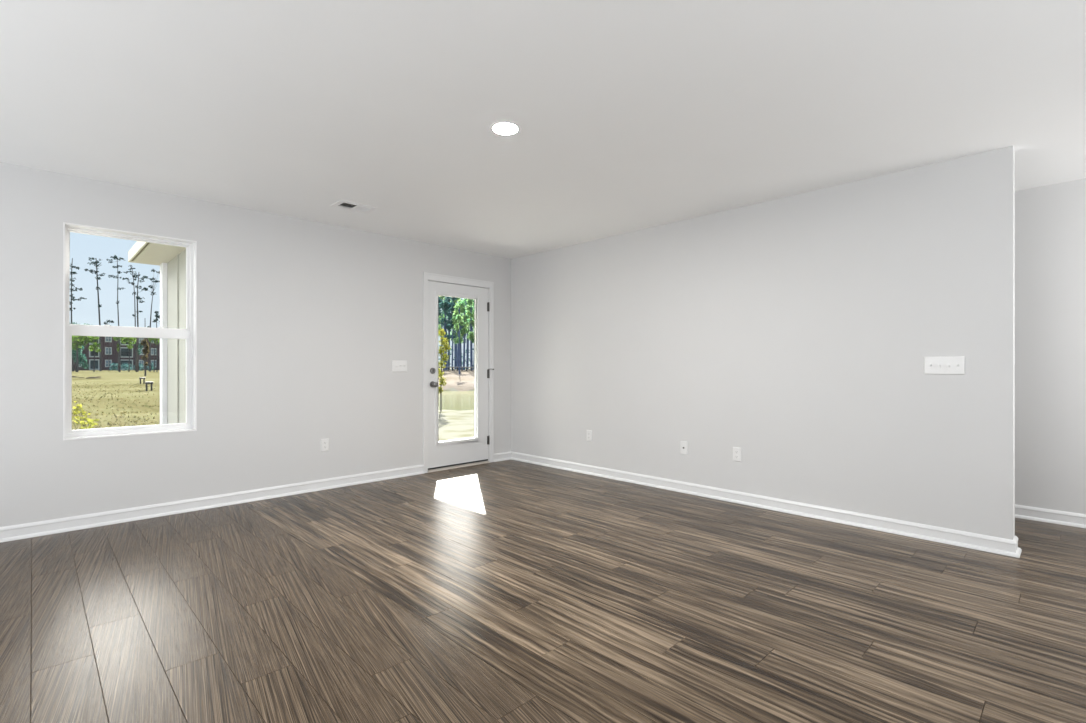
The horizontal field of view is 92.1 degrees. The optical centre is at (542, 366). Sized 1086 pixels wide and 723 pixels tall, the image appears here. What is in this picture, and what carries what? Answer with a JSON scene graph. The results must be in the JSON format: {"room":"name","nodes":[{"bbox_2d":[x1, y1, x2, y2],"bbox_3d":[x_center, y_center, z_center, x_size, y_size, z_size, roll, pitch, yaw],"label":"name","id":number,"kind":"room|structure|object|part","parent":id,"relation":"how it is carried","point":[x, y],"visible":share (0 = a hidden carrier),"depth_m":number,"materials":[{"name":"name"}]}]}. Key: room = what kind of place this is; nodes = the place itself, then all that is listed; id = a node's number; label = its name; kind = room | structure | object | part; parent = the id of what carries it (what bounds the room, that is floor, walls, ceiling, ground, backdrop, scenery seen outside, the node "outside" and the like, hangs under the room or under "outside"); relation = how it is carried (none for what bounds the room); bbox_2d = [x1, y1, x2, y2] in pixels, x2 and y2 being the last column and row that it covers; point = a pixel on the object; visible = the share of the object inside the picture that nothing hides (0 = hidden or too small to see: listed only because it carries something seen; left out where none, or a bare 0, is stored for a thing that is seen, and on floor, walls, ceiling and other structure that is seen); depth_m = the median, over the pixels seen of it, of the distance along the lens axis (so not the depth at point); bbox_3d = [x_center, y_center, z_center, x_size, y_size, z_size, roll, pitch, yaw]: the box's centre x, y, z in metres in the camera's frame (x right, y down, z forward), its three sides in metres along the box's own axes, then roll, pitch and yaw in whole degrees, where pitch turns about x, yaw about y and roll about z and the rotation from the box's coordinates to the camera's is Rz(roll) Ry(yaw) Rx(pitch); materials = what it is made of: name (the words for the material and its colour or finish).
{"room":"empty living room","nodes":[
{"label":"empty living room","id":0,"kind":"room"},
{"bbox_2d":[0,162,510,526],"bbox_3d":[-2.630,-0.097,4.303,8.590,2.440,0.150,0,0,-44],"label":"wall","id":1,"kind":"structure","parent":0,"point":[302,324],"depth_m":4.33,"materials":[{"name":"paint"}]},
{"bbox_2d":[63,222,196,439],"bbox_3d":[-3.056,-0.242,3.899,0.774,1.489,0.174,0,0,-44],"label":"window","id":2,"kind":"structure","parent":1,"relation":"in","point":[189,334],"depth_m":3.88,"materials":[{"name":"white plastic"}]},
{"bbox_3d":[-3.101,-0.619,3.946,0.748,0.719,0.025,0,0,-44],"label":"sash","id":3,"kind":"part","parent":2,"relation":"part of","materials":[{"name":"white plastic"}]},
{"bbox_3d":[-3.079,0.102,3.924,0.748,0.783,0.034,0,0,-44],"label":"sash","id":4,"kind":"part","parent":2,"relation":"part of","materials":[{"name":"white plastic"}]},
{"bbox_3d":[-3.065,0.457,3.911,0.160,0.008,0.008,0,0,-44],"label":"lift rail","id":5,"kind":"part","parent":2,"relation":"part of","materials":[{"name":"white plastic"}]},
{"bbox_2d":[0,464,423,542],"bbox_3d":[-3.396,1.077,3.430,5.974,0.092,0.030,0,0,-44],"label":"baseboard","id":6,"kind":"structure","parent":1,"relation":"attached to","point":[47,527],"depth_m":4.04,"materials":[{"name":"white paint"}]},
{"bbox_2d":[321,438,328,451],"bbox_3d":[-2.002,0.718,4.804,0.071,0.114,0.009,0,0,-44],"label":"wall outlet","id":7,"kind":"object","parent":1,"relation":"attached to","point":[324,442],"visible":1,"depth_m":4.80,"materials":[{"name":"white plastic"}]},
{"bbox_2d":[392,360,406,371],"bbox_3d":[-1.455,-0.008,5.330,0.164,0.114,0.021,0,0,-44],"label":"light switch","id":8,"kind":"object","parent":1,"relation":"attached to","point":[397,365],"visible":1,"depth_m":5.33,"materials":[{"name":"white plastic"}]},
{"bbox_2d":[423,272,493,472],"bbox_3d":[-0.924,0.061,5.849,0.943,2.124,0.018,0,0,-44],"label":"trim","id":9,"kind":"structure","parent":1,"relation":"attached to","point":[426,276],"depth_m":5.74,"materials":[{"name":"white paint"}]},
{"bbox_2d":[428,280,493,472],"bbox_3d":[-0.954,0.090,5.887,0.885,2.066,0.222,0,0,-44],"label":"door","id":10,"kind":"structure","parent":1,"relation":"in","point":[457,453],"depth_m":5.89,"materials":[{"name":"white paint"}]},
{"bbox_3d":[-1.160,0.188,5.585,0.066,0.066,0.076,0,0,-44],"label":"knob","id":11,"kind":"part","parent":10,"relation":"part of","materials":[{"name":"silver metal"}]},
{"bbox_3d":[-0.963,0.018,5.861,0.608,1.678,0.064,0,0,-44],"label":"lite frame","id":12,"kind":"part","parent":10,"relation":"part of","materials":[{"name":"white paint"}]},
{"bbox_2d":[0,459,1085,722],"bbox_3d":[0.774,1.153,0.814,8.590,0.060,9.900,0,0,-44],"label":"floor","id":13,"kind":"structure","parent":0,"point":[506,591],"depth_m":2.40,"materials":[{"name":"wood"}]},
{"bbox_2d":[0,0,1085,258],"bbox_3d":[0.774,-1.377,0.814,8.590,0.120,9.900,0,0,-44],"label":"ceiling","id":14,"kind":"structure","parent":0,"point":[631,115],"depth_m":2.55,"materials":[{"name":"paint"}]},
{"bbox_2d":[330,200,377,213],"bbox_3d":[-1.551,-1.373,4.301,0.312,0.125,0.210,0,0,-44],"label":"ceiling vent","id":15,"kind":"object","parent":14,"relation":"in","point":[361,208],"visible":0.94,"depth_m":4.31,"materials":[{"name":"white plastic"}]},
{"bbox_2d":[490,121,520,135],"bbox_3d":[-0.209,-1.314,2.888,0.172,0.006,0.172,0,0,-44],"label":"recessed light","id":16,"kind":"object","parent":14,"relation":"in","point":[505,128],"visible":1,"depth_m":2.88,"materials":[{"name":"white plastic"}]},
{"bbox_2d":[511,146,1014,539],"bbox_3d":[1.245,-0.097,4.788,0.115,2.440,4.567,0,0,-44],"label":"wall","id":17,"kind":"structure","parent":0,"point":[795,333],"depth_m":3.99,"materials":[{"name":"paint"}]},
{"bbox_2d":[587,430,591,440],"bbox_3d":[0.482,0.721,5.481,0.009,0.114,0.071,0,0,-44],"label":"wall outlet","id":18,"kind":"object","parent":17,"relation":"attached to","point":[589,432],"visible":1,"depth_m":5.47,"materials":[{"name":"white plastic"}]},
{"bbox_2d":[680,441,687,454],"bbox_3d":[1.258,0.725,4.680,0.018,0.114,0.071,0,0,-44],"label":"cable plate","id":19,"kind":"object","parent":17,"relation":"attached to","point":[683,444],"visible":1,"depth_m":4.68,"materials":[{"name":"white plastic"}]},
{"bbox_2d":[733,447,740,461],"bbox_3d":[1.605,0.725,4.330,0.009,0.114,0.071,0,0,-44],"label":"wall outlet","id":20,"kind":"object","parent":17,"relation":"attached to","point":[736,451],"visible":1,"depth_m":4.33,"materials":[{"name":"white plastic"}]},
{"bbox_2d":[494,451,1021,557],"bbox_3d":[1.222,1.077,4.752,4.614,0.092,0.347,0,0,43],"label":"baseboard","id":21,"kind":"structure","parent":17,"relation":"attached to","point":[997,545],"depth_m":3.95,"materials":[{"name":"white paint"}]},
{"bbox_2d":[924,356,964,374],"bbox_3d":[2.563,-0.009,3.340,0.021,0.114,0.204,0,0,-44],"label":"light switch","id":22,"kind":"object","parent":17,"relation":"attached to","point":[941,364],"visible":1,"depth_m":3.33,"materials":[{"name":"white plastic"}]},
{"bbox_2d":[1015,178,1085,513],"bbox_3d":[3.795,-0.097,3.760,0.150,2.440,9.600,0,0,-44],"label":"wall","id":23,"kind":"structure","parent":0,"point":[1050,220],"depth_m":3.78,"materials":[{"name":"paint"}]},
{"bbox_2d":[1015,504,1085,527],"bbox_3d":[3.731,1.077,3.697,0.030,0.092,9.600,0,0,-44],"label":"baseboard","id":24,"kind":"structure","parent":23,"relation":"attached to","point":[1023,512],"depth_m":3.77,"materials":[{"name":"white paint"}]},
{"label":"outside","id":25,"kind":"structure","parent":0,"visible":0},
{"bbox_2d":[72,366,474,440],"bbox_3d":[-66.384,0.951,109.852,190.000,2.243,240.000,0,0,-44],"label":"ground","id":26,"kind":"structure","parent":25,"point":[453,424],"depth_m":20.74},
{"bbox_2d":[70,258,86,323],"bbox_3d":[-89.273,-10.001,100.133,2.936,21.612,2.596,0,0,-44],"label":"pine tree","id":27,"kind":"object","parent":26,"relation":"on","point":[71,266],"visible":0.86,"depth_m":99.94,"materials":[{"name":"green plant"}]},
{"bbox_2d":[72,346,88,370],"bbox_3d":[-84.288,-1.652,94.948,2.886,4.980,2.733,0,0,-44],"label":"leafy tree","id":28,"kind":"object","parent":26,"relation":"on","point":[81,358],"visible":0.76,"depth_m":94.91,"materials":[{"name":"teal plant"}]},
{"bbox_2d":[72,336,91,371],"bbox_3d":[-77.987,-2.509,88.011,3.178,6.772,3.090,0,0,-44],"label":"leafy tree","id":29,"kind":"object","parent":26,"relation":"on","point":[76,345],"visible":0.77,"depth_m":87.91,"materials":[{"name":"green plant"}]},
{"bbox_3d":[-77.926,-4.319,88.137,3.688,3.153,2.312,0,0,-10],"label":"crown","id":30,"kind":"part","parent":29,"relation":"part of","materials":[{"name":"green plant"}]},
{"bbox_2d":[72,401,98,428],"bbox_3d":[-5.744,0.871,6.556,0.266,0.874,0.588,0,0,-44],"label":"young shrub","id":31,"kind":"object","parent":26,"relation":"on","point":[82,423],"visible":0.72,"depth_m":6.60,"materials":[{"name":"yellow plant"}]},
{"bbox_3d":[-5.767,0.891,6.549,0.172,0.834,0.502,0,0,-44],"label":"stem","id":32,"kind":"part","parent":31,"relation":"part of","materials":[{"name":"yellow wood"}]},
{"bbox_2d":[88,336,100,371],"bbox_3d":[-77.207,-2.352,90.005,1.805,6.447,1.805,0,0,-44],"label":"leafy tree","id":33,"kind":"object","parent":26,"relation":"on","point":[95,344],"visible":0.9,"depth_m":89.97,"materials":[{"name":"green plant"}]},
{"bbox_3d":[-77.207,-3.990,90.004,1.805,3.171,1.805,0,0,-44],"label":"crown","id":34,"kind":"part","parent":33,"relation":"part of","materials":[{"name":"green plant"}]},
{"bbox_2d":[84,257,105,370],"bbox_3d":[-84.014,-9.821,98.107,3.062,21.307,3.335,0,0,-44],"label":"pine tree","id":35,"kind":"object","parent":26,"relation":"on","point":[89,258],"visible":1,"depth_m":97.92,"materials":[{"name":"green plant"}]},
{"bbox_3d":[-84.012,-15.787,97.854,4.164,9.376,1.771,0,0,12],"label":"crown","id":36,"kind":"part","parent":35,"relation":"part of","materials":[{"name":"plant"}]},
{"bbox_2d":[109,363,117,370],"bbox_3d":[-88.556,0.170,107.951,1.858,2.154,1.777,0,0,-44],"label":"shrub","id":37,"kind":"object","parent":26,"relation":"on","point":[112,365],"visible":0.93,"depth_m":107.89,"materials":[{"name":"green plant"}]},
{"bbox_2d":[106,255,123,368],"bbox_3d":[-84.931,-10.665,104.016,2.877,22.948,2.696,0,0,-44],"label":"pine tree","id":38,"kind":"object","parent":26,"relation":"on","point":[115,256],"visible":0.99,"depth_m":103.93,"materials":[{"name":"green plant"}]},
{"bbox_3d":[-84.926,-17.290,104.001,3.338,9.697,1.766,0,0,9],"label":"crown","id":39,"kind":"part","parent":38,"relation":"part of","materials":[{"name":"plant"}]},
{"bbox_2d":[72,382,159,429],"bbox_3d":[-19.085,1.462,24.827,6.029,0.766,39.216,0,0,-43],"label":"grass tufts","id":40,"kind":"object","parent":26,"relation":"on","point":[140,411],"visible":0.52,"depth_m":14.79,"materials":[{"name":"green plant"}]},
{"bbox_2d":[72,336,159,369],"bbox_3d":[-99.941,-4.152,127.201,33.367,9.950,13.000,0,0,-44],"label":"apartment building","id":41,"kind":"structure","parent":26,"relation":"on","point":[109,353],"depth_m":119.92,"materials":[{"name":"brick"}]},
{"bbox_2d":[113,337,125,371],"bbox_3d":[-72.949,-2.397,90.035,1.827,6.564,1.999,0,0,-44],"label":"leafy tree","id":42,"kind":"object","parent":26,"relation":"on","point":[114,338],"visible":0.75,"depth_m":89.93,"materials":[{"name":"green plant"}]},
{"bbox_3d":[-72.998,-4.060,90.020,2.024,3.239,1.155,0,0,-3],"label":"crown","id":43,"kind":"part","parent":42,"relation":"part of","materials":[{"name":"green plant"}]},
{"bbox_2d":[121,362,132,370],"bbox_3d":[-86.154,0.120,107.986,2.557,2.038,2.254,0,0,-44],"label":"shrub","id":44,"kind":"object","parent":26,"relation":"on","point":[125,364],"visible":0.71,"depth_m":107.90,"materials":[{"name":"green plant"}]},
{"bbox_2d":[120,337,136,371],"bbox_3d":[-72.806,-2.387,91.966,2.378,6.531,2.219,0,0,-44],"label":"leafy tree","id":45,"kind":"object","parent":26,"relation":"on","point":[127,339],"visible":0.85,"depth_m":91.92,"materials":[{"name":"green plant"}]},
{"bbox_3d":[-72.888,-4.356,92.029,2.641,2.594,1.541,0,0,3],"label":"crown","id":46,"kind":"part","parent":45,"relation":"part of","materials":[{"name":"green plant"}]},
{"bbox_2d":[122,265,136,370],"bbox_3d":[-78.934,-9.335,100.015,2.283,20.348,2.325,0,0,-44],"label":"pine tree","id":47,"kind":"object","parent":26,"relation":"on","point":[126,272],"visible":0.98,"depth_m":99.95,"materials":[{"name":"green plant"}]},
{"bbox_3d":[-79.004,-14.473,99.945,2.800,10.071,1.478,0,0,-10],"label":"crown","id":48,"kind":"part","parent":47,"relation":"part of","materials":[{"name":"plant"}]},
{"bbox_2d":[136,338,142,371],"bbox_3d":[-69.554,-2.390,90.018,1.381,6.569,1.371,0,0,-44],"label":"leafy tree","id":49,"kind":"object","parent":26,"relation":"on","point":[138,351],"visible":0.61,"depth_m":89.90,"materials":[{"name":"green plant"}]},
{"bbox_3d":[-69.535,-3.814,89.962,1.566,3.721,0.911,0,0,-5],"label":"crown","id":50,"kind":"part","parent":49,"relation":"part of","materials":[{"name":"teal plant"}]},
{"bbox_2d":[134,274,148,370],"bbox_3d":[-78.296,-8.832,101.979,2.343,19.324,2.338,0,0,-44],"label":"pine tree","id":51,"kind":"object","parent":26,"relation":"on","point":[138,275],"visible":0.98,"depth_m":101.95,"materials":[{"name":"green plant"}]},
{"bbox_3d":[-78.411,-14.309,101.990,2.886,7.635,1.334,0,0,3],"label":"crown","id":52,"kind":"part","parent":51,"relation":"part of","materials":[{"name":"plant"}]},
{"bbox_2d":[140,338,149,375],"bbox_3d":[-45.639,-2.277,60.031,0.914,6.642,0.881,0,0,-44],"label":"young tree","id":53,"kind":"object","parent":26,"relation":"on","point":[144,343],"visible":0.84,"depth_m":59.93,"materials":[{"name":"plant"}]},
{"bbox_2d":[145,382,152,390],"bbox_3d":[-20.056,0.988,26.643,0.330,0.445,0.570,0,0,-36],"label":"bench","id":54,"kind":"object","parent":26,"relation":"on","point":[146,383],"visible":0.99,"depth_m":26.45,"materials":[{"name":"black metal"}]},
{"bbox_2d":[146,363,155,370],"bbox_3d":[-81.027,0.113,108.017,1.707,2.070,1.786,0,0,-44],"label":"shrub","id":55,"kind":"object","parent":26,"relation":"on","point":[152,366],"visible":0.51,"depth_m":107.86,"materials":[{"name":"green plant"}]},
{"bbox_2d":[143,269,159,371],"bbox_3d":[-70.225,-8.381,94.056,2.643,18.514,2.477,0,0,-44],"label":"pine tree","id":56,"kind":"object","parent":26,"relation":"on","point":[153,270],"visible":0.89,"depth_m":93.97,"materials":[{"name":"green plant"}]},
{"bbox_3d":[-70.191,-12.127,94.062,3.094,11.023,1.273,0,0,-11],"label":"crown","id":57,"kind":"part","parent":56,"relation":"part of","materials":[{"name":"plant"}]},
{"bbox_2d":[148,338,159,371],"bbox_3d":[-68.456,-2.444,92.020,1.892,6.668,1.806,0,0,-44],"label":"leafy tree","id":58,"kind":"object","parent":26,"relation":"on","point":[149,339],"visible":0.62,"depth_m":91.97,"materials":[{"name":"green plant"}]},
{"bbox_3d":[-68.456,-4.818,92.020,1.892,1.920,1.806,0,0,-44],"label":"crown","id":59,"kind":"part","parent":58,"relation":"part of","materials":[{"name":"green plant"}]},
{"bbox_2d":[152,311,159,371],"bbox_3d":[-66.283,-4.356,90.038,1.557,10.509,1.765,0,0,-44],"label":"pine tree","id":60,"kind":"object","parent":26,"relation":"on","point":[156,315],"visible":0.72,"depth_m":89.95,"materials":[{"name":"green plant"}]},
{"bbox_3d":[-66.209,-7.898,89.880,1.863,3.424,1.348,0,0,15],"label":"crown","id":61,"kind":"part","parent":60,"relation":"part of","materials":[{"name":"plant"}]},
{"bbox_2d":[160,263,166,423],"bbox_3d":[-4.071,0.103,5.727,0.185,2.440,0.160,0,0,-44],"label":"porch column","id":62,"kind":"structure","parent":26,"relation":"on","point":[163,266],"depth_m":5.62,"materials":[{"name":"white paint"}]},
{"bbox_2d":[128,241,185,265],"bbox_3d":[-2.300,-1.169,6.183,3.892,0.107,2.080,0,0,-44],"label":"porch roof","id":63,"kind":"structure","parent":62,"relation":"on","point":[141,252],"depth_m":5.17,"materials":[{"name":"beige paint"}]},
{"bbox_2d":[167,249,185,423],"bbox_3d":[-3.369,0.103,5.008,0.124,2.440,1.890,0,0,-44],"label":"wall","id":64,"kind":"structure","parent":26,"relation":"on","point":[176,268],"depth_m":5.28,"materials":[{"name":"beige"}]},
{"bbox_2d":[438,296,442,330],"bbox_3d":[-13.060,-4.337,64.136,1.729,9.419,1.991,0,0,-13],"label":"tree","id":65,"kind":"object","parent":26,"relation":"on","point":[439,298],"visible":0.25,"depth_m":63.90,"materials":[{"name":"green plant"}]},
{"bbox_2d":[438,296,444,348],"bbox_3d":[-14.574,-5.339,74.768,1.685,11.355,2.057,0,0,-5],"label":"tree","id":66,"kind":"object","parent":26,"relation":"on","point":[442,315],"visible":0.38,"depth_m":74.76,"materials":[{"name":"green plant"}]},
{"bbox_2d":[438,328,450,410],"bbox_3d":[-2.900,0.077,15.205,0.434,2.427,0.335,0,0,-18],"label":"sapling","id":67,"kind":"object","parent":26,"relation":"on","point":[442,331],"visible":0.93,"depth_m":15.18,"materials":[{"name":"plant"}]},
{"bbox_2d":[439,300,452,369],"bbox_3d":[-10.944,-3.521,58.309,1.499,7.837,1.719,0,0,25],"label":"tree","id":68,"kind":"object","parent":26,"relation":"on","point":[445,306],"visible":0.81,"depth_m":58.20,"materials":[{"name":"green plant"}]},
{"bbox_3d":[-10.944,-4.887,58.309,1.499,5.106,1.719,0,0,25],"label":"crown","id":69,"kind":"part","parent":68,"relation":"part of","materials":[{"name":"green plant"}]},
{"bbox_2d":[442,296,451,368],"bbox_3d":[-12.534,-4.689,69.349,1.673,10.101,1.984,0,0,-8],"label":"tree","id":70,"kind":"object","parent":26,"relation":"on","point":[446,298],"visible":0.2,"depth_m":69.18,"materials":[{"name":"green plant"}]},
{"bbox_3d":[-12.544,-7.157,69.355,1.669,5.165,1.980,0,0,-10],"label":"crown","id":71,"kind":"part","parent":70,"relation":"part of","materials":[{"name":"green plant"}]},
{"bbox_2d":[438,342,455,369],"bbox_3d":[-12.345,-1.241,66.477,2.473,3.951,2.127,0,0,-44],"label":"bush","id":72,"kind":"object","parent":26,"relation":"on","point":[448,342],"visible":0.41,"depth_m":66.50,"materials":[{"name":"green plant"}]},
{"bbox_2d":[446,297,456,369],"bbox_3d":[-11.110,-4.276,63.983,1.625,9.312,1.914,0,0,0],"label":"tree","id":73,"kind":"object","parent":26,"relation":"on","point":[452,309],"visible":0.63,"depth_m":63.91,"materials":[{"name":"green plant"}]},
{"bbox_3d":[-11.110,-6.053,63.983,1.625,5.758,1.914,0,0,0],"label":"crown","id":74,"kind":"part","parent":73,"relation":"part of","materials":[{"name":"green plant"}]},
{"bbox_2d":[450,298,460,368],"bbox_3d":[-12.685,-5.064,74.829,1.984,10.816,1.853,0,0,15],"label":"tree","id":75,"kind":"object","parent":26,"relation":"on","point":[455,334],"visible":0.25,"depth_m":74.70,"materials":[{"name":"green plant"}]},
{"bbox_3d":[-12.612,-7.060,74.894,1.968,6.823,2.023,0,0,-44],"label":"crown","id":76,"kind":"part","parent":75,"relation":"part of","materials":[{"name":"green plant"}]},
{"bbox_2d":[438,367,473,370],"bbox_3d":[-8.664,0.226,53.000,10.641,0.509,0.140,0,0,0],"label":"rail fence","id":77,"kind":"object","parent":26,"relation":"on","point":[438,367],"visible":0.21,"depth_m":52.97,"materials":[{"name":"black metal"}]},
{"bbox_2d":[451,301,464,369],"bbox_3d":[-9.397,-3.454,57.710,1.499,7.716,1.860,0,0,10],"label":"tree","id":78,"kind":"object","parent":26,"relation":"on","point":[461,304],"visible":0.78,"depth_m":57.58,"materials":[{"name":"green plant"}]},
{"bbox_3d":[-9.397,-4.887,57.710,1.496,4.850,1.862,0,0,10],"label":"crown","id":79,"kind":"part","parent":78,"relation":"part of","materials":[{"name":"green plant"}]},
{"bbox_2d":[454,314,464,373],"bbox_3d":[-7.343,-1.993,46.021,1.022,5.286,0.708,0,0,-22],"label":"tree","id":80,"kind":"object","parent":26,"relation":"on","point":[459,318],"visible":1,"depth_m":45.96,"materials":[{"name":"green plant"}]},
{"bbox_3d":[-7.298,-3.983,45.980,1.100,1.305,0.642,0,0,6],"label":"crown","id":81,"kind":"part","parent":80,"relation":"part of","materials":[{"name":"green plant"}]},
{"bbox_2d":[458,300,466,369],"bbox_3d":[-10.659,-4.208,68.676,1.742,9.151,1.939,0,0,-9],"label":"tree","id":82,"kind":"object","parent":26,"relation":"on","point":[461,327],"visible":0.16,"depth_m":68.55,"materials":[{"name":"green plant"}]},
{"bbox_3d":[-10.568,-5.883,68.649,1.655,5.802,2.005,0,0,4],"label":"crown","id":83,"kind":"part","parent":82,"relation":"part of","materials":[{"name":"green plant"}]},
{"bbox_2d":[457,298,469,369],"bbox_3d":[-9.659,-4.234,63.819,1.721,9.237,1.882,0,0,-6],"label":"tree","id":84,"kind":"object","parent":26,"relation":"on","point":[463,331],"visible":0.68,"depth_m":63.74,"materials":[{"name":"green plant"}]},
{"bbox_3d":[-9.685,-6.242,63.955,1.721,5.220,1.880,0,0,16],"label":"crown","id":85,"kind":"part","parent":84,"relation":"part of","materials":[{"name":"green plant"}]},
{"bbox_2d":[464,299,468,368],"bbox_3d":[-11.460,-6.148,79.833,1.918,12.963,2.088,0,0,8],"label":"tree","id":86,"kind":"object","parent":26,"relation":"on","point":[464,299],"visible":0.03,"depth_m":79.86,"materials":[{"name":"blue plant"}]},
{"bbox_2d":[465,299,473,369],"bbox_3d":[-7.899,-3.694,57.972,1.615,8.200,1.685,0,0,-44],"label":"tree","id":87,"kind":"object","parent":26,"relation":"on","point":[470,308],"visible":0.77,"depth_m":57.85,"materials":[{"name":"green plant"}]},
{"bbox_3d":[-7.899,-5.124,57.972,1.615,5.341,1.685,0,0,-44],"label":"crown","id":88,"kind":"part","parent":87,"relation":"part of","materials":[{"name":"green plant"}]},
{"bbox_2d":[465,302,473,368],"bbox_3d":[-10.844,-5.470,74.646,2.010,11.638,1.624,0,0,2],"label":"tree","id":89,"kind":"object","parent":26,"relation":"on","point":[468,325],"visible":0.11,"depth_m":74.70,"materials":[{"name":"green plant"}]},
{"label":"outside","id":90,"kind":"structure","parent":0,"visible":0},
{"bbox_2d":[438,391,474,410],"bbox_3d":[1.432,1.623,26.864,38.541,0.001,31.858,0,0,-44],"label":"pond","id":91,"kind":"structure","parent":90,"point":[451,400],"depth_m":25.19,"materials":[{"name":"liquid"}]}
]}

